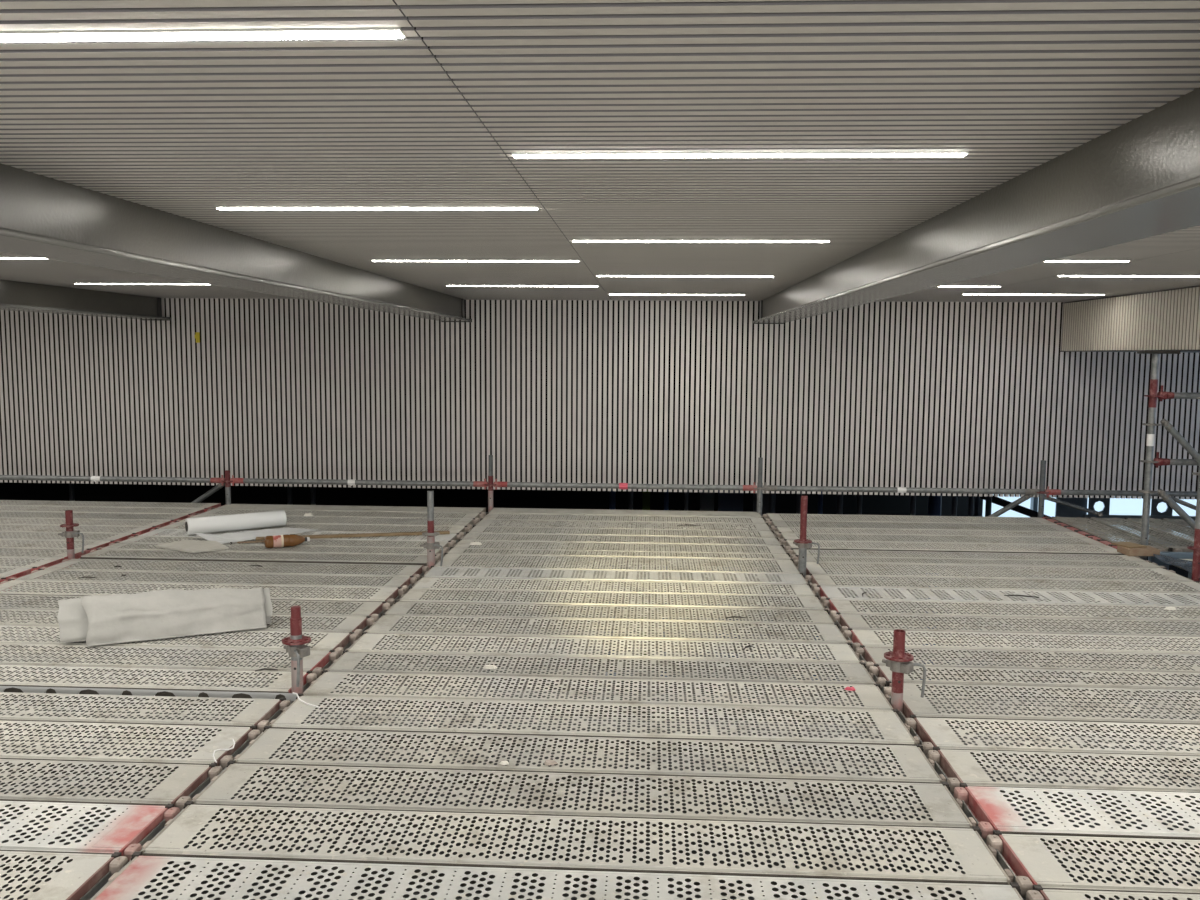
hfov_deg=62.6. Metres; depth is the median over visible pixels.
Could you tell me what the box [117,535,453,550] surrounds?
plank
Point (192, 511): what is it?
plank
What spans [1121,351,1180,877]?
upright
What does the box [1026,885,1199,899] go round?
plank
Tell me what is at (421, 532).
batten
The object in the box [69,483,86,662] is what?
support post
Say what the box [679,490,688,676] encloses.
support post
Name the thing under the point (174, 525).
plank
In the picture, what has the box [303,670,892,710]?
plank
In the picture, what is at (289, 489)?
support post
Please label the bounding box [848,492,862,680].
support post
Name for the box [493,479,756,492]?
guard rail
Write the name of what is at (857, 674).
plank
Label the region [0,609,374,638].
plank
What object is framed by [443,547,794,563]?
plank
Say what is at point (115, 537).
plank
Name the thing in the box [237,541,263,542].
batten
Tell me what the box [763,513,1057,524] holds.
plank
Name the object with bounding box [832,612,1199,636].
plank
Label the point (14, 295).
steel beam
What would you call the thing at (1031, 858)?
plank
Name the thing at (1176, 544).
plank
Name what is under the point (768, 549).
plank
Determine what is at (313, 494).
support post
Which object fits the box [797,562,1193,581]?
plank
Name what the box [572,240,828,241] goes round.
recessed light
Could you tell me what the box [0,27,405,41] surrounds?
recessed light
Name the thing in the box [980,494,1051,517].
strut
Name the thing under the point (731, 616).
scrap
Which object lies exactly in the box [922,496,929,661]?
door
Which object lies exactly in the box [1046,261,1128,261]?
recessed light
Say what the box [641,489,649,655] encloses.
door
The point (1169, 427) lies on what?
diagonal brace
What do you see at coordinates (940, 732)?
plank
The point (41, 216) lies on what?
steel beam
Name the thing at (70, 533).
upright
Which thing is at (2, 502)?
plank
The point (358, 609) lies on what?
plank
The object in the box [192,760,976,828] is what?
plank
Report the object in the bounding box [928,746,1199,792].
plank
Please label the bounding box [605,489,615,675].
support post
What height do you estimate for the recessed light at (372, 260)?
0.016 m
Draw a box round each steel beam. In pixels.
[0,163,471,321]
[0,279,171,320]
[752,87,1199,323]
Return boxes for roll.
[58,587,272,646]
[185,510,286,534]
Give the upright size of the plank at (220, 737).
0.068 m
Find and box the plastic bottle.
[264,534,309,547]
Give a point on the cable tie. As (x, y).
(304, 702)
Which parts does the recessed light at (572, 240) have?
frame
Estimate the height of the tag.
0.110 m
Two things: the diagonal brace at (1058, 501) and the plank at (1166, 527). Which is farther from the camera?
the diagonal brace at (1058, 501)
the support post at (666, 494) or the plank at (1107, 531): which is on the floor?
the support post at (666, 494)
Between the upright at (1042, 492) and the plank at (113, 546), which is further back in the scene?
the upright at (1042, 492)
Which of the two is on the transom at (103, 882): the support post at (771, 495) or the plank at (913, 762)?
the plank at (913, 762)
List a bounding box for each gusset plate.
[1087,495,1109,537]
[1148,496,1172,569]
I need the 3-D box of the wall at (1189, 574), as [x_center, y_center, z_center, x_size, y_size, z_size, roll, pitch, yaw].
[8.427,1.169,4.708,0.200,5.000,20.000,1,6,3]
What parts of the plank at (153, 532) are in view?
deck plate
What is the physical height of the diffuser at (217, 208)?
0.014 m
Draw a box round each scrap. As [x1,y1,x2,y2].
[212,739,234,762]
[255,668,277,670]
[726,616,747,617]
[1004,595,1038,597]
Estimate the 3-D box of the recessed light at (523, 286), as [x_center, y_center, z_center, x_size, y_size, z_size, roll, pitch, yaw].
[-0.319,-1.339,8.035,0.616,0.016,0.035,1,6,3]
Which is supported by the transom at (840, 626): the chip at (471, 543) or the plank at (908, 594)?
the plank at (908, 594)
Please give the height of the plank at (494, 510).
0.064 m
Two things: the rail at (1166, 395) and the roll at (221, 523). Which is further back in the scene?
the roll at (221, 523)
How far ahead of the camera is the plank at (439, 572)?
6.54 m
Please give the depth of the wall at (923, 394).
10.23 m
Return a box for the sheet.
[193,527,317,543]
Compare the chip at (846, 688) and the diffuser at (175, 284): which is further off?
the diffuser at (175, 284)
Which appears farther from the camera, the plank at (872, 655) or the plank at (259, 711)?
the plank at (872, 655)
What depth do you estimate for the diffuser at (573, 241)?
4.77 m
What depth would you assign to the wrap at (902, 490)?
9.08 m
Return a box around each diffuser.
[0,258,45,258]
[175,284,209,284]
[217,208,537,209]
[393,261,577,261]
[513,154,966,157]
[523,286,597,286]
[573,241,828,241]
[597,276,773,276]
[609,294,667,294]
[963,294,1058,294]
[1058,276,1199,276]
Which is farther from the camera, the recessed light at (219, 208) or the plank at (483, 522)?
the plank at (483, 522)
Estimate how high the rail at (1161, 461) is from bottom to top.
0.120 m
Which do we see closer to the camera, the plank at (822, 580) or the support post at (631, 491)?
the plank at (822, 580)
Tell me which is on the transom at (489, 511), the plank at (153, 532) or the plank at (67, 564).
the plank at (153, 532)
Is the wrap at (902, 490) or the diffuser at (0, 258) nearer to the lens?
the diffuser at (0, 258)
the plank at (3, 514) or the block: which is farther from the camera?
the plank at (3, 514)
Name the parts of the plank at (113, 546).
deck plate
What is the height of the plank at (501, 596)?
0.068 m
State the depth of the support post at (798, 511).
12.19 m
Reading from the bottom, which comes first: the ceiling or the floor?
the floor
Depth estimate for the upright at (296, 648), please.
4.25 m
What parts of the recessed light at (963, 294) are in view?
frame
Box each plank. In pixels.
[0,500,220,508]
[0,505,207,514]
[0,511,190,520]
[0,518,174,526]
[0,524,156,534]
[0,531,137,541]
[0,539,113,549]
[0,548,91,559]
[0,557,63,568]
[0,567,38,579]
[0,579,404,606]
[0,594,389,621]
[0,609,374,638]
[0,625,357,656]
[0,644,338,677]
[0,665,316,703]
[0,692,290,733]
[0,720,259,769]
[0,759,221,811]
[0,801,179,861]
[0,851,127,899]
[11,568,416,592]
[42,559,428,580]
[80,548,439,565]
[88,851,1022,899]
[97,542,446,558]
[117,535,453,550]
[137,528,461,544]
[141,801,1013,884]
[157,521,469,536]
[177,514,476,529]
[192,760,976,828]
[197,508,483,522]
[214,504,485,515]
[233,726,945,783]
[270,694,919,745]
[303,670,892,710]
[325,650,877,684]
[346,632,865,663]
[364,613,850,643]
[385,600,838,625]
[397,587,828,611]
[412,576,819,600]
[424,566,810,585]
[434,553,799,573]
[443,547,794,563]
[453,539,789,554]
[462,532,784,549]
[465,525,778,538]
[476,518,773,531]
[483,513,768,524]
[489,508,764,520]
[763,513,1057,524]
[767,520,1074,531]
[772,526,1089,537]
[776,532,1106,544]
[781,539,1124,554]
[787,548,1148,561]
[792,555,1165,567]
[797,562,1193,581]
[805,574,1199,593]
[813,585,1199,606]
[822,598,1199,620]
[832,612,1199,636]
[844,628,1199,653]
[856,645,1199,672]
[869,664,1199,689]
[883,681,1199,724]
[905,715,1199,755]
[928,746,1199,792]
[954,783,1199,839]
[987,830,1199,895]
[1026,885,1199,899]
[1052,517,1167,551]
[1088,517,1193,551]
[1124,518,1194,542]
[1161,518,1194,529]
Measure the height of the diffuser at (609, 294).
0.014 m
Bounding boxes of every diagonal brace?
[191,483,224,502]
[988,495,1032,516]
[1044,495,1102,516]
[1157,489,1194,530]
[1160,419,1199,463]
[1170,495,1195,509]
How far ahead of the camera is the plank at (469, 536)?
7.85 m
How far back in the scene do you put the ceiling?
2.34 m
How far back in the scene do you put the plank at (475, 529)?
8.15 m
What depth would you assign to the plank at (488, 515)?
8.84 m
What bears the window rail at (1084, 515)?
attached to the gusset plate at (1154, 503)
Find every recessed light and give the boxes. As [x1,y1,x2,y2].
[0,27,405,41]
[0,257,45,258]
[74,283,131,283]
[175,284,209,284]
[215,207,538,209]
[372,260,578,261]
[446,285,505,285]
[512,151,968,157]
[523,286,598,286]
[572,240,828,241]
[596,275,773,276]
[609,294,725,294]
[939,286,1000,286]
[963,294,1104,294]
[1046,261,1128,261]
[1058,275,1199,276]
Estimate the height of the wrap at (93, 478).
0.059 m
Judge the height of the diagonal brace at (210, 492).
0.492 m
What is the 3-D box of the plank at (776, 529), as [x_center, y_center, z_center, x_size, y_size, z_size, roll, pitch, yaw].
[2.746,0.714,8.239,2.577,0.068,0.271,1,6,3]
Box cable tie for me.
[292,692,319,708]
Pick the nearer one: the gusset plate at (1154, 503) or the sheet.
the sheet
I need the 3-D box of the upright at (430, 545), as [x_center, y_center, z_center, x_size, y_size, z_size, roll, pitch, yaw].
[-1.163,1.832,6.921,0.172,3.113,0.124,1,6,3]
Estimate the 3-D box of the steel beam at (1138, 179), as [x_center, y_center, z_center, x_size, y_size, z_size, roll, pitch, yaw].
[1.319,-0.674,2.468,0.320,0.251,15.172,1,6,3]
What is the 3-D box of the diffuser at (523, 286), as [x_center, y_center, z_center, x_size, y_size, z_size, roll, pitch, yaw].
[-0.634,-1.342,8.052,1.235,0.014,0.034,1,6,3]
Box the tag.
[194,332,199,342]
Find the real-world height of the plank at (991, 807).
0.068 m
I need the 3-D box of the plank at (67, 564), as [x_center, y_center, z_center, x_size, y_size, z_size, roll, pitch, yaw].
[-2.468,0.823,6.701,2.573,0.066,0.337,1,6,3]
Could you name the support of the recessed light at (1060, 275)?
in the ceiling
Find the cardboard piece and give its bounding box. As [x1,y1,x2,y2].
[155,540,228,552]
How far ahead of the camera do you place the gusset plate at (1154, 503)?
12.68 m
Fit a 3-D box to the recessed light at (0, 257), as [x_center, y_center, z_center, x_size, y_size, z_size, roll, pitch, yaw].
[-3.827,-1.161,5.940,1.243,0.016,0.042,1,6,3]
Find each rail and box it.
[0,475,224,485]
[230,475,487,488]
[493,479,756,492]
[763,482,1039,496]
[1045,486,1196,497]
[1083,514,1195,518]
[1153,452,1198,467]
[1157,385,1199,400]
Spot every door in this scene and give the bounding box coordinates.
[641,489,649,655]
[697,490,713,656]
[715,490,743,657]
[750,491,775,658]
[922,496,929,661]
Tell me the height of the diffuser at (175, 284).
0.014 m
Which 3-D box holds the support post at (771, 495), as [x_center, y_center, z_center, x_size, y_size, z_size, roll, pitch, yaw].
[2.124,0.590,12.221,0.154,4.607,0.154,1,6,3]
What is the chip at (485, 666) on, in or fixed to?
on the plank at (857, 674)
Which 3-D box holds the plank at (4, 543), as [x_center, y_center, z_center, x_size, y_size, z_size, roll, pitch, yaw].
[-5.000,0.728,7.504,2.573,0.068,0.311,1,6,3]
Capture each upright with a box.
[58,510,86,840]
[221,470,236,718]
[282,606,310,899]
[420,491,442,899]
[484,455,495,763]
[751,458,765,770]
[791,496,819,898]
[882,629,925,871]
[1025,460,1048,782]
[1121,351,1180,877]
[1172,397,1199,885]
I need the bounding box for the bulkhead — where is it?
[1060,286,1199,352]
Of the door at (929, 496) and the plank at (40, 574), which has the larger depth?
the door at (929, 496)
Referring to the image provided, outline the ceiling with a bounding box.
[0,0,1199,301]
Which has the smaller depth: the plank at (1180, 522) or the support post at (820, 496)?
the plank at (1180, 522)
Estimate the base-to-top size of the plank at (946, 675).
0.068 m
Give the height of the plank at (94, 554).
0.068 m
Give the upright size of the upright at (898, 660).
2.912 m
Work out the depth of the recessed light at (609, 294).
9.04 m
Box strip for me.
[1153,554,1199,578]
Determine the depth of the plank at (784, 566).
6.93 m
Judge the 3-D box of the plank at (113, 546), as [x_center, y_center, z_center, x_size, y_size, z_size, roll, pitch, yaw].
[-2.435,0.760,7.339,2.573,0.068,0.241,1,6,3]
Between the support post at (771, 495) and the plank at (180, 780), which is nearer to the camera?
the plank at (180, 780)
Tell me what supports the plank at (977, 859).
on the transom at (103, 882)
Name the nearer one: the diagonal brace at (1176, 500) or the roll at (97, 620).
the roll at (97, 620)
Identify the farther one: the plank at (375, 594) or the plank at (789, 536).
the plank at (789, 536)
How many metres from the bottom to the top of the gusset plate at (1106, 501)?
1.100 m
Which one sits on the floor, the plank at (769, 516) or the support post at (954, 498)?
the support post at (954, 498)
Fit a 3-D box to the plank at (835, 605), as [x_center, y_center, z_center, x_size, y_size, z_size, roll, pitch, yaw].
[2.616,0.956,5.730,2.577,0.068,0.318,1,6,3]
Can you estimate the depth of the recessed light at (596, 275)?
6.92 m
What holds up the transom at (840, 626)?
attached to the upright at (898, 660)
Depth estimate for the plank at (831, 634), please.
5.27 m
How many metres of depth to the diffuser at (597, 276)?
6.91 m
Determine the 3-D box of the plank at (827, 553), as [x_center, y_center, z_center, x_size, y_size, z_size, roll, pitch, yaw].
[2.696,0.805,7.284,2.577,0.068,0.251,1,6,3]
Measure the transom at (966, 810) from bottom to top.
0.068 m
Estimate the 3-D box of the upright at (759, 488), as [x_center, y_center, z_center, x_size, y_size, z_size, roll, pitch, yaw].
[1.476,1.621,9.291,0.122,3.113,0.122,3,6,26]
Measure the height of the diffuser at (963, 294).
0.014 m
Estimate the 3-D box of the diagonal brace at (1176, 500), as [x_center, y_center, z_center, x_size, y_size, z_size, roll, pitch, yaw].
[4.557,0.451,7.514,0.594,0.253,0.060,1,6,3]
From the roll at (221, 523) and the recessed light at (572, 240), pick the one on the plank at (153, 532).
the roll at (221, 523)
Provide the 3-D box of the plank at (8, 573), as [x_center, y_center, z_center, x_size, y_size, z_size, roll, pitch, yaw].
[-5.049,0.817,6.549,2.573,0.068,0.311,1,6,3]
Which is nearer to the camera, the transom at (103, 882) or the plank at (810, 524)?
the transom at (103, 882)
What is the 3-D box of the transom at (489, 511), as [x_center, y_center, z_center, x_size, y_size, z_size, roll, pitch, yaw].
[-1.116,0.730,8.078,0.052,0.068,2.494,1,6,3]
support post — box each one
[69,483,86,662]
[287,486,294,668]
[310,484,316,645]
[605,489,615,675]
[624,489,632,675]
[660,489,668,676]
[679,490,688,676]
[760,491,774,678]
[789,491,801,679]
[810,492,822,679]
[828,492,842,680]
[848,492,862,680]
[906,493,915,644]
[920,493,941,679]
[945,493,956,664]
[962,494,973,680]
[978,496,991,680]
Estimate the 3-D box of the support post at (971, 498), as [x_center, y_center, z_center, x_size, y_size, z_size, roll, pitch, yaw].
[4.551,0.620,12.098,0.132,4.607,0.132,1,6,3]
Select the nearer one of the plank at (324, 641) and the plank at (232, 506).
the plank at (324, 641)
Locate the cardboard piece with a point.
(191, 546)
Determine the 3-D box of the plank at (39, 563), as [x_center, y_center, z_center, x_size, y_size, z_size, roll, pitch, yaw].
[-5.033,0.791,6.866,2.573,0.066,0.307,1,6,3]
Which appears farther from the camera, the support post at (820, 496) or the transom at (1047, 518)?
the support post at (820, 496)
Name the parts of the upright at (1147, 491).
head plate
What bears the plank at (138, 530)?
on the transom
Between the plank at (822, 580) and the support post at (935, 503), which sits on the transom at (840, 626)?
the plank at (822, 580)
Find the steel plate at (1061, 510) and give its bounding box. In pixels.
[1055,495,1087,527]
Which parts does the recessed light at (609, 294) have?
frame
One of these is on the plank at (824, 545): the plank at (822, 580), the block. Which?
the block
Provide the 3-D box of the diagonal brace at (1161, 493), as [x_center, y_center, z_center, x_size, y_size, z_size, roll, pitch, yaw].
[4.423,0.531,7.408,0.493,0.477,0.060,1,6,3]
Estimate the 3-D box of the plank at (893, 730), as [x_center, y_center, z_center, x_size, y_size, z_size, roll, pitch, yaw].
[-0.038,1.104,3.974,2.564,0.068,0.351,1,6,3]
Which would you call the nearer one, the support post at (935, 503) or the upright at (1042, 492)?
the upright at (1042, 492)
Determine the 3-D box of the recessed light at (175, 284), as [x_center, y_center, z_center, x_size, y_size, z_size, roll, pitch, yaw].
[-3.352,-1.369,8.119,0.293,0.016,0.016,1,6,3]
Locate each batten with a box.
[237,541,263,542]
[256,531,449,539]
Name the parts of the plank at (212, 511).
deck plate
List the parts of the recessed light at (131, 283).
frame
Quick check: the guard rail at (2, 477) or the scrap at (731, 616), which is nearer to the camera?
the scrap at (731, 616)
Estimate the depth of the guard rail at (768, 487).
9.08 m
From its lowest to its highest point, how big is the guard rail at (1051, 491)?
0.102 m
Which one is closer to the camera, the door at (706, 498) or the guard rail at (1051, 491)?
the guard rail at (1051, 491)
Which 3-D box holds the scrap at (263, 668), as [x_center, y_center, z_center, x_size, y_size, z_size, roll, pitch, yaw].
[-1.526,1.004,4.516,0.101,0.010,0.020,-1,6,-11]
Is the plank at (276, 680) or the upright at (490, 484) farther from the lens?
the upright at (490, 484)
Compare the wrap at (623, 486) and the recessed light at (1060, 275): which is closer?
the recessed light at (1060, 275)
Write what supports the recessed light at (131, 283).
in the ceiling
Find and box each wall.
[0,298,1199,498]
[0,482,1187,620]
[1187,572,1199,634]
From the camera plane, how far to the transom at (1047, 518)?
8.24 m
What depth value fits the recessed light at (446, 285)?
8.05 m
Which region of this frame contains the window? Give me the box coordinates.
[974,494,1196,547]
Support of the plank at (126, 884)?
on the transom at (103, 882)
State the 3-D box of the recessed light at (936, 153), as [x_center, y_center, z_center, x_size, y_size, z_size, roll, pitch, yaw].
[0.377,-0.817,2.718,1.243,0.016,0.042,1,6,3]
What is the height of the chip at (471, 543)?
0.018 m
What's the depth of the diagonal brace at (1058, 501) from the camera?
9.10 m
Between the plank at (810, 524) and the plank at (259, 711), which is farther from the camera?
the plank at (810, 524)
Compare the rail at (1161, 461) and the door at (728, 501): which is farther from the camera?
the door at (728, 501)
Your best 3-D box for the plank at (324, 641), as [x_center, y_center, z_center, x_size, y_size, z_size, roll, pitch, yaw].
[-2.552,0.982,5.078,2.573,0.068,0.311,1,6,3]
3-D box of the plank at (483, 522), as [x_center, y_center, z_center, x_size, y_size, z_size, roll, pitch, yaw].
[0.195,0.671,8.482,2.564,0.068,0.361,1,6,3]
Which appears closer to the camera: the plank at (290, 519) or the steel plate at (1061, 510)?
the plank at (290, 519)
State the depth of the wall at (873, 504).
15.28 m
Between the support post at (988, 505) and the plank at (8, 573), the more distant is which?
the support post at (988, 505)
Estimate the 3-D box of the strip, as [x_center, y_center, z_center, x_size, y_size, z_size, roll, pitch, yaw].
[4.142,0.823,6.832,0.300,0.033,1.150,1,6,3]
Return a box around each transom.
[80,700,293,899]
[303,572,424,691]
[449,511,489,549]
[804,575,890,704]
[900,711,1025,899]
[1042,517,1116,548]
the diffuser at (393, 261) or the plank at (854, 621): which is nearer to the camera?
the plank at (854, 621)
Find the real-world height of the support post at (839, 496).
4.607 m
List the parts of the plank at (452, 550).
deck plate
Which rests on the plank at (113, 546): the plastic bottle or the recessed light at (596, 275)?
the plastic bottle
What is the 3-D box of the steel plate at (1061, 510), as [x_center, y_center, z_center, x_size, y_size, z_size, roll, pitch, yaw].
[6.112,0.767,12.801,0.390,1.400,0.030,1,6,3]
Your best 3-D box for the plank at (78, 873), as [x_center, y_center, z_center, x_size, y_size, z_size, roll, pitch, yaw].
[-2.670,1.212,2.813,2.573,0.068,0.311,1,6,3]
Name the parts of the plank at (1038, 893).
deck plate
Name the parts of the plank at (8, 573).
deck plate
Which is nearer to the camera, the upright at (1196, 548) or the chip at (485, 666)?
the chip at (485, 666)
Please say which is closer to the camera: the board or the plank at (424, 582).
the plank at (424, 582)
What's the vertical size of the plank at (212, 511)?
0.068 m
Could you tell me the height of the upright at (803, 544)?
3.114 m
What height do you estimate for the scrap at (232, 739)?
0.021 m
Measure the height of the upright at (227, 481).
2.926 m
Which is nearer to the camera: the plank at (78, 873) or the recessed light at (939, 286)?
the plank at (78, 873)
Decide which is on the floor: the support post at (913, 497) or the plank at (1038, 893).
the support post at (913, 497)
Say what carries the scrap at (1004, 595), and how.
on the plank at (908, 594)
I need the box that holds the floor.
[0,604,1199,899]
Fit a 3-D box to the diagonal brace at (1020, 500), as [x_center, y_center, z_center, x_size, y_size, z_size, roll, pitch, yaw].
[3.592,0.654,9.178,0.849,0.551,0.060,1,6,3]
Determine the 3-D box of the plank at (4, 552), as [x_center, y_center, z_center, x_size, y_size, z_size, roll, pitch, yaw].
[-5.017,0.758,7.186,2.573,0.068,0.311,1,6,3]
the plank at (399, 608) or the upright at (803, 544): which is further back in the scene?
the upright at (803, 544)
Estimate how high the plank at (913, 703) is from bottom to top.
0.068 m
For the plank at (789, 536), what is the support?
on the transom
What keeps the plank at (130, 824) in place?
on the transom at (103, 882)
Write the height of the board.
0.094 m
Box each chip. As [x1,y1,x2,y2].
[470,542,481,544]
[483,665,496,668]
[500,761,508,764]
[544,759,557,764]
[844,687,854,690]
[1165,607,1175,609]
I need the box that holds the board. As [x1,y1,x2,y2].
[1151,552,1192,564]
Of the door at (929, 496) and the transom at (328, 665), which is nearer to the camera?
the transom at (328, 665)
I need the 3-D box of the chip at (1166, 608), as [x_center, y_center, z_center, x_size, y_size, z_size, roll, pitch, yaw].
[3.317,0.920,5.738,0.062,0.015,0.044,4,7,32]
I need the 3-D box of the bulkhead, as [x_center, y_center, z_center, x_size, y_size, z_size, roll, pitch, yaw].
[6.428,-0.860,6.217,3.974,0.489,7.206,1,6,3]
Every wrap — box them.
[90,476,100,481]
[347,479,354,485]
[619,483,627,489]
[897,487,906,493]
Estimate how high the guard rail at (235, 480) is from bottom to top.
0.102 m
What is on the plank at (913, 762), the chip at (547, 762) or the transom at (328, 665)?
the chip at (547, 762)
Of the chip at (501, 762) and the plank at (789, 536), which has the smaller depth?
the chip at (501, 762)
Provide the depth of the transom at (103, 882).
3.12 m
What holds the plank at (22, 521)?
on the transom
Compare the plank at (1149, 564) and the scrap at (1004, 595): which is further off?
the plank at (1149, 564)
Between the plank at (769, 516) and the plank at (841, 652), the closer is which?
the plank at (841, 652)
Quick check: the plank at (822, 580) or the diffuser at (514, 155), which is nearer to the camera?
the diffuser at (514, 155)
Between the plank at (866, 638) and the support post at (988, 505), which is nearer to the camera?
the plank at (866, 638)
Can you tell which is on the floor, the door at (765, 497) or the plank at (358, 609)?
the door at (765, 497)
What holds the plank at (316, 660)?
on the transom
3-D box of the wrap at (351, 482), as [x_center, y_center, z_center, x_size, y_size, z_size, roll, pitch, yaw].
[-2.353,0.307,9.359,0.072,0.059,0.060,1,6,3]
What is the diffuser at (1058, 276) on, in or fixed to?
attached to the recessed light at (1060, 275)
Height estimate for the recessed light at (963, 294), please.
0.016 m
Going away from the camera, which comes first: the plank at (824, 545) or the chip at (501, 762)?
the chip at (501, 762)
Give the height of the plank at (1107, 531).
0.068 m
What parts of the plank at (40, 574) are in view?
deck plate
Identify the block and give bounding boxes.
[1111,542,1159,555]

